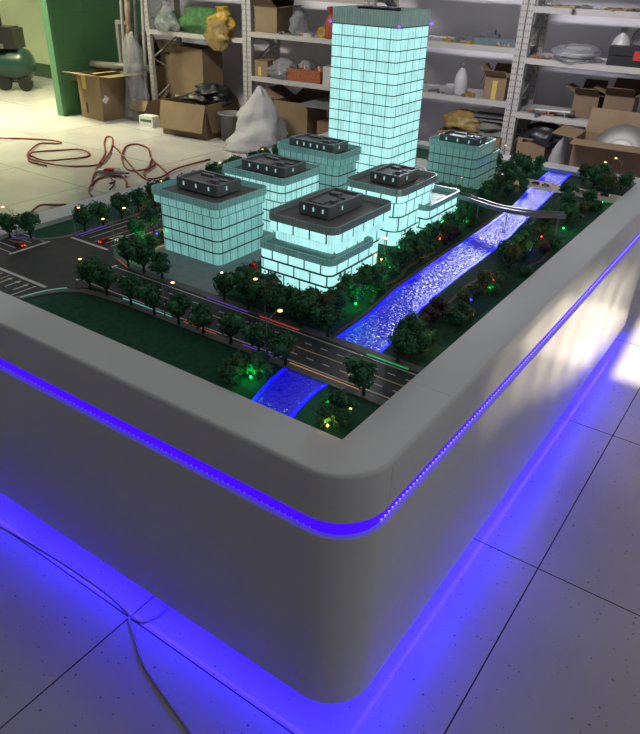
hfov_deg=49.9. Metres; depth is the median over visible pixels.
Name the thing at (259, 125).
sack
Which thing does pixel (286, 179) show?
building
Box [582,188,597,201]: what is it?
tree
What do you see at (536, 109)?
hammer
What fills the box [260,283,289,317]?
street tree
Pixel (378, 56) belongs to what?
tower
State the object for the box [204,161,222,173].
street tree
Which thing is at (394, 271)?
shrub
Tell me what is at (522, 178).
tree
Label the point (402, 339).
street tree
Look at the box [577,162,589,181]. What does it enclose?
tree
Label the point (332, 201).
plant
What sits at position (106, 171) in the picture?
gun
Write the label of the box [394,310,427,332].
tree
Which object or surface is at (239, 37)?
shelving unit
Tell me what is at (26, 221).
street tree
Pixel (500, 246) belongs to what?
tree
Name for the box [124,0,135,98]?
rod
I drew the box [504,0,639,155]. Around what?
shelving unit
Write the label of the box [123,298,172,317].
light strip
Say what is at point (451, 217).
tree
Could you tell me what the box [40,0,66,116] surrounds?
trim
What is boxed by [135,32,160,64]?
bag
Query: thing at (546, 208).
tree
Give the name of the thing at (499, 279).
shrub
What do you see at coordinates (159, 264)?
street tree
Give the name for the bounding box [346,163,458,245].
building
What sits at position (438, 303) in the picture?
shrub
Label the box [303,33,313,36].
tape roll
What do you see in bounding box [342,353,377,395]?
street tree
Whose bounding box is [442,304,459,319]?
shrub
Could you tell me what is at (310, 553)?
display table
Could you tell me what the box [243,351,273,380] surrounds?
shrub
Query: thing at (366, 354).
light strip
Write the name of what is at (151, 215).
street tree
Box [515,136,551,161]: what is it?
cardboard box
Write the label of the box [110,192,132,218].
street tree
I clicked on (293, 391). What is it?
river
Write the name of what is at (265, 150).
street tree
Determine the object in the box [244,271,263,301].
tree
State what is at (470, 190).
tree
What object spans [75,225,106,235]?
light strip
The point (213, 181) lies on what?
plant
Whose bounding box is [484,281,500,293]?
shrub
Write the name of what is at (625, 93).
cardboard box
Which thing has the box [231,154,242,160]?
street tree
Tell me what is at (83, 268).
street tree
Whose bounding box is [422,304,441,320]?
shrub
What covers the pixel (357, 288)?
tree
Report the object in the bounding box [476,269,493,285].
shrub
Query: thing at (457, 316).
shrub
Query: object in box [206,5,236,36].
bag
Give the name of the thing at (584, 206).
tree
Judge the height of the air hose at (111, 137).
0.029 m
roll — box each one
[89,61,149,72]
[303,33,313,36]
[317,26,324,37]
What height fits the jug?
0.272 m
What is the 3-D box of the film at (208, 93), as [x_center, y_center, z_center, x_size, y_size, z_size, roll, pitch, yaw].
[-1.226,-3.063,7.704,0.603,0.227,0.480,21,35,28]
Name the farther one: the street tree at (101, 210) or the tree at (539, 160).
the tree at (539, 160)
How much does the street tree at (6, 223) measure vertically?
0.104 m
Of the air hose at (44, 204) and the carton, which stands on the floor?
the air hose at (44, 204)
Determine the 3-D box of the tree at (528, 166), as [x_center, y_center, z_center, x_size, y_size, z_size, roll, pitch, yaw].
[1.037,-1.009,3.437,0.094,0.102,0.086,-1,31,-6]
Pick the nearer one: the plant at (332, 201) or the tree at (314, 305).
the tree at (314, 305)
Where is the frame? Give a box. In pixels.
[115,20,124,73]
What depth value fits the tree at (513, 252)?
2.34 m
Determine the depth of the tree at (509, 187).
3.10 m
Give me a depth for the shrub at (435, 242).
2.50 m
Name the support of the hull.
on the shelving unit at (433, 41)
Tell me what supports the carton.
on the shelving unit at (280, 78)
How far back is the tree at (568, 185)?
3.12 m
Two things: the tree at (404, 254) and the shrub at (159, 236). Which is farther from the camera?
the shrub at (159, 236)
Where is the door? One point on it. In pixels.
(99, 27)
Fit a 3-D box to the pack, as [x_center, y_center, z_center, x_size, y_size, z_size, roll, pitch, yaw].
[-1.998,-2.882,8.046,0.200,0.120,0.121,17,34,23]
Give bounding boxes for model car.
[14,241,25,246]
[98,237,110,243]
[600,192,609,196]
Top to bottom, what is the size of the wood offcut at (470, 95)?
0.038 m
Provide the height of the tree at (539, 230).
0.076 m
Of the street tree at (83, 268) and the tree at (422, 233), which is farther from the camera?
the tree at (422, 233)
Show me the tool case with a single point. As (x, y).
(619, 55)
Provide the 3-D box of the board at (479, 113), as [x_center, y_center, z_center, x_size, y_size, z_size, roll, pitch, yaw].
[1.616,-2.363,6.458,0.300,0.014,0.220,14,33,20]
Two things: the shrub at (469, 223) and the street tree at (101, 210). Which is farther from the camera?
the shrub at (469, 223)
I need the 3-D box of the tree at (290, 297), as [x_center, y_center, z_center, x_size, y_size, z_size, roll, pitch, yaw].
[-0.065,-0.168,1.970,0.064,0.076,0.070,-12,33,-23]
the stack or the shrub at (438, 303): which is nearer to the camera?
the shrub at (438, 303)
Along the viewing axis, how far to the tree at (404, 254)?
2.32 m
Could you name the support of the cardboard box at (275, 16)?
on the shelving unit at (280, 78)
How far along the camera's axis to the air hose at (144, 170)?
6.37 m
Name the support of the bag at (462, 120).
in the cardboard box at (498, 141)
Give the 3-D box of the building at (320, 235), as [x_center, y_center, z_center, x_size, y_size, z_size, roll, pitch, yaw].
[0.028,-0.431,2.253,0.289,0.241,0.394,21,35,29]
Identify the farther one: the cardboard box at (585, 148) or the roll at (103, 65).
the roll at (103, 65)
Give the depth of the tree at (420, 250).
2.38 m
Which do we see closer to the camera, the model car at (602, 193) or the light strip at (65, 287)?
the light strip at (65, 287)
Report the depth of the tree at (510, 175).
3.21 m
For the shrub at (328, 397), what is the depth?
1.58 m
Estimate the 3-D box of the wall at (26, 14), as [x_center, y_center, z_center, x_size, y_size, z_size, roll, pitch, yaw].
[-7.116,-5.314,7.449,6.850,4.600,13.000,21,35,29]
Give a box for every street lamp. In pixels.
[1,206,17,237]
[72,258,80,286]
[102,218,115,247]
[162,282,174,317]
[253,278,265,314]
[266,309,282,352]
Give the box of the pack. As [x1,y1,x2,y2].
[139,114,158,127]
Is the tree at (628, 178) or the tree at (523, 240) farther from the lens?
the tree at (628, 178)
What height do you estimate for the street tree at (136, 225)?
0.100 m
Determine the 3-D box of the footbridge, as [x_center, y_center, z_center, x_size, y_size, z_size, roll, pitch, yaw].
[0.654,-0.650,2.817,0.694,0.092,0.137,25,38,34]
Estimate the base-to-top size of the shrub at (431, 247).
0.039 m
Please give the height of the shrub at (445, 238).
0.042 m
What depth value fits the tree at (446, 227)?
2.58 m
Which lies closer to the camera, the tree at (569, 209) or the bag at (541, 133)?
the tree at (569, 209)
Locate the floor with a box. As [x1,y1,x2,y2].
[0,76,639,733]
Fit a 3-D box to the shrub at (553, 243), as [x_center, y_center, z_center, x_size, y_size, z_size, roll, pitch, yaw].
[0.873,-0.458,2.556,0.054,0.039,0.049,-18,36,-30]
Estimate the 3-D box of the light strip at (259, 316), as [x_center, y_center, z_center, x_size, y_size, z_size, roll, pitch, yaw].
[-0.117,-0.126,1.965,0.141,0.003,0.003,21,35,29]
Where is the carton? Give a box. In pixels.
[323,65,330,84]
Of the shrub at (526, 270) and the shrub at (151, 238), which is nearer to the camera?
the shrub at (526, 270)
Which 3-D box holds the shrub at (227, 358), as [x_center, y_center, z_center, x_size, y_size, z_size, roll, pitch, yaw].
[-0.220,0.000,1.703,0.052,0.051,0.062,4,31,3]
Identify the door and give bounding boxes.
[50,0,141,115]
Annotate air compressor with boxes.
[0,17,35,91]
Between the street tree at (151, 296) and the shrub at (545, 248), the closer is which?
the street tree at (151, 296)
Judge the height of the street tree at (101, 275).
0.108 m
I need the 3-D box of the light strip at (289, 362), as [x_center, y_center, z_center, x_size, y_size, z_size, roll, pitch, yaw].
[0.009,0.022,1.722,0.212,0.003,0.003,21,35,29]
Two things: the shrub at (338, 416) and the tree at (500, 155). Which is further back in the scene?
the tree at (500, 155)
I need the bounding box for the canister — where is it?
[325,6,332,38]
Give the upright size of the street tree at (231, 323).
0.105 m
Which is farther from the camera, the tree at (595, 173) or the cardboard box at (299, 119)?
the cardboard box at (299, 119)
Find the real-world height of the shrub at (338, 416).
0.056 m
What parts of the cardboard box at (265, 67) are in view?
lid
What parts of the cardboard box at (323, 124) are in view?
lid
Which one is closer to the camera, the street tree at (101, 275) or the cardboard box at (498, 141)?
the street tree at (101, 275)
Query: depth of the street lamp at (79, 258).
2.10 m
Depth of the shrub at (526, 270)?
2.31 m
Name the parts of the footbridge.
railing, railing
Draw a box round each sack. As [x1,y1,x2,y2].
[155,9,181,30]
[178,6,216,34]
[223,85,287,153]
[548,137,572,164]
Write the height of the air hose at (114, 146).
0.029 m
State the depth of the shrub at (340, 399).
1.56 m
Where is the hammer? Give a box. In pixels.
[535,108,574,114]
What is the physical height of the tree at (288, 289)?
0.092 m
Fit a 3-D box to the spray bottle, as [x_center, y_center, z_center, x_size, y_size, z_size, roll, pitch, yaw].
[1.320,-2.689,6.411,0.128,0.282,0.128,18,34,26]
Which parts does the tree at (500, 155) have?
crown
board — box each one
[473,117,502,122]
[474,111,503,119]
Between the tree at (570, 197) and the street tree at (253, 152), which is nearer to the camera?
the tree at (570, 197)
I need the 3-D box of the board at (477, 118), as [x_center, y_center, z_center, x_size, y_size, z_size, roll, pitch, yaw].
[1.618,-2.336,6.471,0.300,0.014,0.220,18,34,26]
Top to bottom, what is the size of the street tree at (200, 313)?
0.098 m
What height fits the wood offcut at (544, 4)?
0.020 m
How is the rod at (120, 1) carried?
on the floor
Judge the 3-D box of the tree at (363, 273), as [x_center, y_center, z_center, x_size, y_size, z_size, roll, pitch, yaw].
[0.132,-0.266,2.126,0.079,0.101,0.088,-12,33,-22]
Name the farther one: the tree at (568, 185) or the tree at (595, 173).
the tree at (595, 173)
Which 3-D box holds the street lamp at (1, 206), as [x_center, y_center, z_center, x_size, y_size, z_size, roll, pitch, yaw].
[-1.105,-0.515,2.450,0.039,0.117,0.012,1,31,-2]
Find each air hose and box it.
[0,136,112,185]
[27,148,90,165]
[31,203,66,213]
[88,143,210,196]
[111,143,152,180]
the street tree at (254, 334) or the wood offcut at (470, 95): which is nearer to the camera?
the street tree at (254, 334)
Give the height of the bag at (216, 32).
0.308 m
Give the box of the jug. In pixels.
[611,27,630,44]
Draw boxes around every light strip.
[21,287,66,296]
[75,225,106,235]
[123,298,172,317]
[207,297,247,311]
[259,316,298,330]
[289,362,358,389]
[366,354,408,368]
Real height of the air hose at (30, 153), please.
0.029 m
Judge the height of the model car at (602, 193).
0.013 m
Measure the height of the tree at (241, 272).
0.100 m
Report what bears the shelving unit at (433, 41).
on the floor
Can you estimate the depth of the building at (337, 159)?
2.88 m
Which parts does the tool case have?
case lid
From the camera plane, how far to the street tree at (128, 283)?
1.99 m
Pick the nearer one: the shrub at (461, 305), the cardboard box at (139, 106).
the shrub at (461, 305)
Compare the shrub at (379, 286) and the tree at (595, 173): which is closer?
the shrub at (379, 286)
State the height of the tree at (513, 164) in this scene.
0.105 m
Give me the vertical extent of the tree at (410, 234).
0.097 m
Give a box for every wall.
[0,0,49,64]
[144,0,639,154]
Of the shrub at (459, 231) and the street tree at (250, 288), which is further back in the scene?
the shrub at (459, 231)
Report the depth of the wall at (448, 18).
6.98 m
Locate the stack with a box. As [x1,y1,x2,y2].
[558,46,595,62]
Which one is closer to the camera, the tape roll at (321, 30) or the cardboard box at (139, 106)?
the tape roll at (321, 30)
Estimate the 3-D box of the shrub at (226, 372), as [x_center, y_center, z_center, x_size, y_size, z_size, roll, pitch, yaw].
[-0.216,0.015,1.669,0.073,0.060,0.061,-24,39,-37]
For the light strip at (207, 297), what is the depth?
2.06 m
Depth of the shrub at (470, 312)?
2.01 m
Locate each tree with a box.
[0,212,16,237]
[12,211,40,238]
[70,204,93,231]
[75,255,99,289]
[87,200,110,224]
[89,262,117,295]
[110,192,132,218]
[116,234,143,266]
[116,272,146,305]
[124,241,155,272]
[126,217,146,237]
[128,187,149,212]
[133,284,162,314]
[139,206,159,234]
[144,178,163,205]
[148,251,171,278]
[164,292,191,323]
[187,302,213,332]
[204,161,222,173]
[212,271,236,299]
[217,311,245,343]
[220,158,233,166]
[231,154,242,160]
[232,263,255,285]
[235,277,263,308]
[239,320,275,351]
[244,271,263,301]
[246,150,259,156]
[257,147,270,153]
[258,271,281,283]
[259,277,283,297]
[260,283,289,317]
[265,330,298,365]
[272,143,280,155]
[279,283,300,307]
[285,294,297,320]
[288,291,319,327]
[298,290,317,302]
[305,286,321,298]
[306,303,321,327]
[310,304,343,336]
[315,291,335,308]
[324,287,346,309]
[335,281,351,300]
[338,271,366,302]
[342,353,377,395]
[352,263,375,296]
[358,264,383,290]
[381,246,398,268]
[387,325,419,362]
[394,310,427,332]
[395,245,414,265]
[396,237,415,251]
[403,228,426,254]
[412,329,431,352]
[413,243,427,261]
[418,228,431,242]
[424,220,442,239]
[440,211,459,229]
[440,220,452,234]
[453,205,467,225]
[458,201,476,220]
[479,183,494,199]
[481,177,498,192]
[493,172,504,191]
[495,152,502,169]
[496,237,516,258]
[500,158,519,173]
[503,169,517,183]
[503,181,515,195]
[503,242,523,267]
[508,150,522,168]
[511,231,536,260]
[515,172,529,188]
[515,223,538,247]
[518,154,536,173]
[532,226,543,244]
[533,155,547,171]
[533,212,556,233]
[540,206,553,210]
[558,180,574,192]
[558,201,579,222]
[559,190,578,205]
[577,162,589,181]
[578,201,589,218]
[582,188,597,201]
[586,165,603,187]
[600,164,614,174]
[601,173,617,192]
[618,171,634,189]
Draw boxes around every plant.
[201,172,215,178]
[210,179,219,184]
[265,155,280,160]
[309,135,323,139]
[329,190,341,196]
[330,198,338,204]
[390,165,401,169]
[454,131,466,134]
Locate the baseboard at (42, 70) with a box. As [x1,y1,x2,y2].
[34,63,51,78]
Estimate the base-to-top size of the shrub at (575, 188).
0.042 m
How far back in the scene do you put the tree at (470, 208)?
2.76 m
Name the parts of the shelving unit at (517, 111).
post, post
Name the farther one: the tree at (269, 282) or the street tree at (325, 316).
the tree at (269, 282)
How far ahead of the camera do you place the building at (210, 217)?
2.33 m
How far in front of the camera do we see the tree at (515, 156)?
3.48 m
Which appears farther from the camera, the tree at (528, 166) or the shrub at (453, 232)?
the tree at (528, 166)
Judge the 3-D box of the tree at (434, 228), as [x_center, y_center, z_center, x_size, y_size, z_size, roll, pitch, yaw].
[0.424,-0.506,2.563,0.071,0.085,0.078,3,31,2]
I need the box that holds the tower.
[328,5,431,172]
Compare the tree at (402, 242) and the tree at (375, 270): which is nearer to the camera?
the tree at (375, 270)
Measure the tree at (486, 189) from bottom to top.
0.082 m
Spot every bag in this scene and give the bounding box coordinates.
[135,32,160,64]
[203,18,229,50]
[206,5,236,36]
[442,109,480,133]
[516,121,564,148]
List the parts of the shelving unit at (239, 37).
post, post, post, post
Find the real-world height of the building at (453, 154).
0.235 m
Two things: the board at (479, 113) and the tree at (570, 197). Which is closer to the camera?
the tree at (570, 197)
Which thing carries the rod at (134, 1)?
on the floor
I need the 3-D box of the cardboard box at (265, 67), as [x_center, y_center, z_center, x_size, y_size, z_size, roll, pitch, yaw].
[-0.583,-3.252,7.468,0.170,0.160,0.201,18,34,26]
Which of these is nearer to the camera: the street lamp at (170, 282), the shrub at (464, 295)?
the street lamp at (170, 282)
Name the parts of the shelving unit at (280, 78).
post, post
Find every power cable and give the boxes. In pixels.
[0,525,167,622]
[127,616,191,733]
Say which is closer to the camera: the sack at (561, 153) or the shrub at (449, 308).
the shrub at (449, 308)
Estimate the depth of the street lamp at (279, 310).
1.73 m
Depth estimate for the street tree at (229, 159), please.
3.16 m
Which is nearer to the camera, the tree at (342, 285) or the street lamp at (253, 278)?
the street lamp at (253, 278)
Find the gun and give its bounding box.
[95,168,128,174]
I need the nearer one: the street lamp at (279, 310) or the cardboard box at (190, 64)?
the street lamp at (279, 310)
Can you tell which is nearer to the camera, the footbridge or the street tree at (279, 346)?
the street tree at (279, 346)
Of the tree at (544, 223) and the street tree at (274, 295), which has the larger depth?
the tree at (544, 223)
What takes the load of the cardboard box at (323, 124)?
on the floor
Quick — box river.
[252,171,569,417]
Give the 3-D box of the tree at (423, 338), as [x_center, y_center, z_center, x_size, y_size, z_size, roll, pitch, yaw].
[0.269,-0.069,1.823,0.060,0.077,0.067,-20,37,-33]
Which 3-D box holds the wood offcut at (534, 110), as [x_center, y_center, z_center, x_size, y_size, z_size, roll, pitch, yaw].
[1.941,-2.288,6.159,0.056,0.032,0.183,5,31,5]
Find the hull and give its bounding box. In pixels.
[465,29,515,46]
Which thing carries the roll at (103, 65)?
on the cardboard box at (105, 95)
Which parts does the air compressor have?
motor, tank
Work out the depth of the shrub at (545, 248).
2.50 m
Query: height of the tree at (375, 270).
0.090 m
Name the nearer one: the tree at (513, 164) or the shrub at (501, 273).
the shrub at (501, 273)
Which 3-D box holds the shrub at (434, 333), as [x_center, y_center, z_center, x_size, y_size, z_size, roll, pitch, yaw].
[0.304,-0.089,1.895,0.054,0.039,0.049,-8,32,-16]
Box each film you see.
[179,82,236,105]
[476,121,514,137]
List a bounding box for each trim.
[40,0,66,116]
[59,1,133,68]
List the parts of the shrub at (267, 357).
crown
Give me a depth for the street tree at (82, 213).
2.52 m
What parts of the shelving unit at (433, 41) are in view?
post, post, post, post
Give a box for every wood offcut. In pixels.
[466,93,474,97]
[533,109,541,115]
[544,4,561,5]
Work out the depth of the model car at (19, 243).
2.41 m
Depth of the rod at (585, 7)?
5.65 m
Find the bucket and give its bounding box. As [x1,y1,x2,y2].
[217,110,237,141]
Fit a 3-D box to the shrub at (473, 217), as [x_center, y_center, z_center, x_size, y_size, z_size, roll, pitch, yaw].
[0.617,-0.604,2.786,0.049,0.039,0.054,-19,36,-31]
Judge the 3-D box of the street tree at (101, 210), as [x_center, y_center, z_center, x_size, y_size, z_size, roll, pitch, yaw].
[-0.830,-0.580,2.597,0.081,0.102,0.082,6,31,6]
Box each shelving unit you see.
[143,0,273,104]
[246,0,392,99]
[369,0,545,155]
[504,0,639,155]
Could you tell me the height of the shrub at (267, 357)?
0.056 m
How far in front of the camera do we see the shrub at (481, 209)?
2.88 m
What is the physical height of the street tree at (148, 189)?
0.112 m
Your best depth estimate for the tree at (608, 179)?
3.19 m
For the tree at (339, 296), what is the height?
0.080 m
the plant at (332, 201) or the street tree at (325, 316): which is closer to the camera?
the street tree at (325, 316)
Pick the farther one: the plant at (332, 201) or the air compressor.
the air compressor
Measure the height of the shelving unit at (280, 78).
2.100 m
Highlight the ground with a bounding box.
[0,148,632,439]
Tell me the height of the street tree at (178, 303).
0.100 m
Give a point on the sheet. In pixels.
(324, 102)
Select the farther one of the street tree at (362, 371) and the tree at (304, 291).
the tree at (304, 291)
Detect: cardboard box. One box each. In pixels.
[62,70,149,121]
[130,89,168,120]
[141,64,166,100]
[156,39,222,97]
[159,95,239,140]
[250,0,302,33]
[254,58,277,76]
[264,84,329,138]
[317,117,328,134]
[437,127,501,148]
[482,63,511,100]
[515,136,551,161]
[552,107,639,177]
[566,79,608,118]
[594,77,639,111]
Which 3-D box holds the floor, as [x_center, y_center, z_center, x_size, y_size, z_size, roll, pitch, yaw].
[-2.207,-1.414,5.715,19.000,0.050,13.000,21,35,29]
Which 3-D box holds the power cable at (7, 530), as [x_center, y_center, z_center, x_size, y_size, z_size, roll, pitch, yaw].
[-0.967,0.619,2.289,1.087,0.007,0.138,14,33,20]
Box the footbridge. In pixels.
[434,183,566,235]
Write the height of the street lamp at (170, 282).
0.110 m
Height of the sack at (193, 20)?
0.268 m
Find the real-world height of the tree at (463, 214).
0.086 m
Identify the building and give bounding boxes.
[151,169,266,264]
[223,153,320,231]
[260,187,390,292]
[277,133,361,190]
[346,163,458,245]
[426,130,499,189]
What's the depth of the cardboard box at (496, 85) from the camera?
6.26 m
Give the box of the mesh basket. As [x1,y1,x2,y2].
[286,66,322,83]
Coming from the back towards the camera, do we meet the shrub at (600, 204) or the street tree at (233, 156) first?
the street tree at (233, 156)
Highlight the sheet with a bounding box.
[297,97,329,109]
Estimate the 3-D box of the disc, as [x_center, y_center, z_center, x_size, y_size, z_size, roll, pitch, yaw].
[2.502,-1.783,5.739,0.470,0.429,0.201,18,34,26]
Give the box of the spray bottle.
[453,62,467,95]
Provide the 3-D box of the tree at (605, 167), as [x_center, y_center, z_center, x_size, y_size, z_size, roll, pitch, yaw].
[1.398,-0.944,3.358,0.077,0.092,0.084,-11,33,-21]
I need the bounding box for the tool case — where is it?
[606,44,639,67]
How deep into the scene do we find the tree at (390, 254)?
2.31 m
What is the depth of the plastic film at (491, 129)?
6.42 m
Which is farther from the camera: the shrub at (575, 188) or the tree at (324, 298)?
the shrub at (575, 188)
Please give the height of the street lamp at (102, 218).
0.110 m
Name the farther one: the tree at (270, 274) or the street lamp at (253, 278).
the tree at (270, 274)
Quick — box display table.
[0,132,639,703]
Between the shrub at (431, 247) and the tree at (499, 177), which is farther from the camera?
the tree at (499, 177)
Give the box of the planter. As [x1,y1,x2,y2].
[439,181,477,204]
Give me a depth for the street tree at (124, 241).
2.24 m
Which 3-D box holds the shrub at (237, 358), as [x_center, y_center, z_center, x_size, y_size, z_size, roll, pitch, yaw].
[-0.190,-0.008,1.709,0.085,0.061,0.077,1,31,-3]
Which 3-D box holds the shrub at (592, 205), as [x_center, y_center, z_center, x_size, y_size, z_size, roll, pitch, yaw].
[1.173,-0.697,2.974,0.061,0.044,0.055,24,37,32]
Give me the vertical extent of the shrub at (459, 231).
0.037 m
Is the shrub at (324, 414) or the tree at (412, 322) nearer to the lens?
the shrub at (324, 414)
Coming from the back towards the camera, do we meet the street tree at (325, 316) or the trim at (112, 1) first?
the trim at (112, 1)
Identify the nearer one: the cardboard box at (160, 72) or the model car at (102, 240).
the model car at (102, 240)
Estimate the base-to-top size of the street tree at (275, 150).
0.106 m
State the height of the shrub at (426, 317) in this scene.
0.051 m
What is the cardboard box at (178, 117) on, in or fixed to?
on the floor
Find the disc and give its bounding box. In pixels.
[595,125,639,146]
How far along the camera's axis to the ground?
2.10 m
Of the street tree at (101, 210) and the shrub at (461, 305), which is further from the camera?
the street tree at (101, 210)
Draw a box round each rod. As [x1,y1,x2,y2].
[119,0,126,73]
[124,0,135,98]
[133,0,141,97]
[140,0,147,100]
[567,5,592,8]
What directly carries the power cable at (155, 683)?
on the floor
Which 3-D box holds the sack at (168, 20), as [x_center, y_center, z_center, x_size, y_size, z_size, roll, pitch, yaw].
[-1.713,-3.959,7.844,0.350,0.207,0.284,18,34,26]
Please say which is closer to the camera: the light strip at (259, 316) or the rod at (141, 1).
the light strip at (259, 316)
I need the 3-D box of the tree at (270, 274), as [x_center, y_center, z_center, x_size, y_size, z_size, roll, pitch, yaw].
[-0.160,-0.255,2.097,0.077,0.092,0.084,-11,33,-20]
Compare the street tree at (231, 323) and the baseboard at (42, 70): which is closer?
the street tree at (231, 323)
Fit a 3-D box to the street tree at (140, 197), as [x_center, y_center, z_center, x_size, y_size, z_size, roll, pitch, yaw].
[-0.722,-0.665,2.744,0.091,0.106,0.083,13,32,17]
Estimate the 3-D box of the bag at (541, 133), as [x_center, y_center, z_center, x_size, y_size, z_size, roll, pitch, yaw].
[2.055,-2.146,6.313,0.502,0.204,0.383,18,34,26]
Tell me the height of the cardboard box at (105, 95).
0.532 m
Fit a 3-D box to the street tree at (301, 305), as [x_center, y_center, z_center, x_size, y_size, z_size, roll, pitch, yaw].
[-0.048,-0.160,1.928,0.084,0.107,0.085,8,31,10]
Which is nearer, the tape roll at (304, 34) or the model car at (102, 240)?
the model car at (102, 240)
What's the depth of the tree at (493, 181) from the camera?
3.07 m
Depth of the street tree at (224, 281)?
2.03 m
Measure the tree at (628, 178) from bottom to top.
0.091 m
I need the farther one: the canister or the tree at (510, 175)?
the canister
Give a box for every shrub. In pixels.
[142,234,155,242]
[155,230,163,239]
[215,364,243,385]
[221,355,234,365]
[228,350,255,375]
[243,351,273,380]
[251,349,270,371]
[313,402,336,426]
[322,389,349,407]
[329,390,359,409]
[329,406,351,427]
[370,281,386,292]
[386,265,399,276]
[418,312,431,329]
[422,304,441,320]
[423,327,439,340]
[426,243,434,253]
[428,296,448,310]
[429,238,440,248]
[441,233,451,243]
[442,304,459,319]
[448,230,457,240]
[450,310,468,325]
[454,228,461,236]
[456,288,472,302]
[457,301,471,312]
[463,219,474,227]
[463,307,475,319]
[466,214,477,221]
[467,282,486,297]
[476,206,485,213]
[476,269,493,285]
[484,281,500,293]
[491,276,503,284]
[494,270,506,278]
[518,265,534,275]
[539,243,551,252]
[548,238,562,248]
[571,185,579,192]
[586,200,597,210]
[595,200,604,208]
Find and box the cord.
[109,175,126,189]

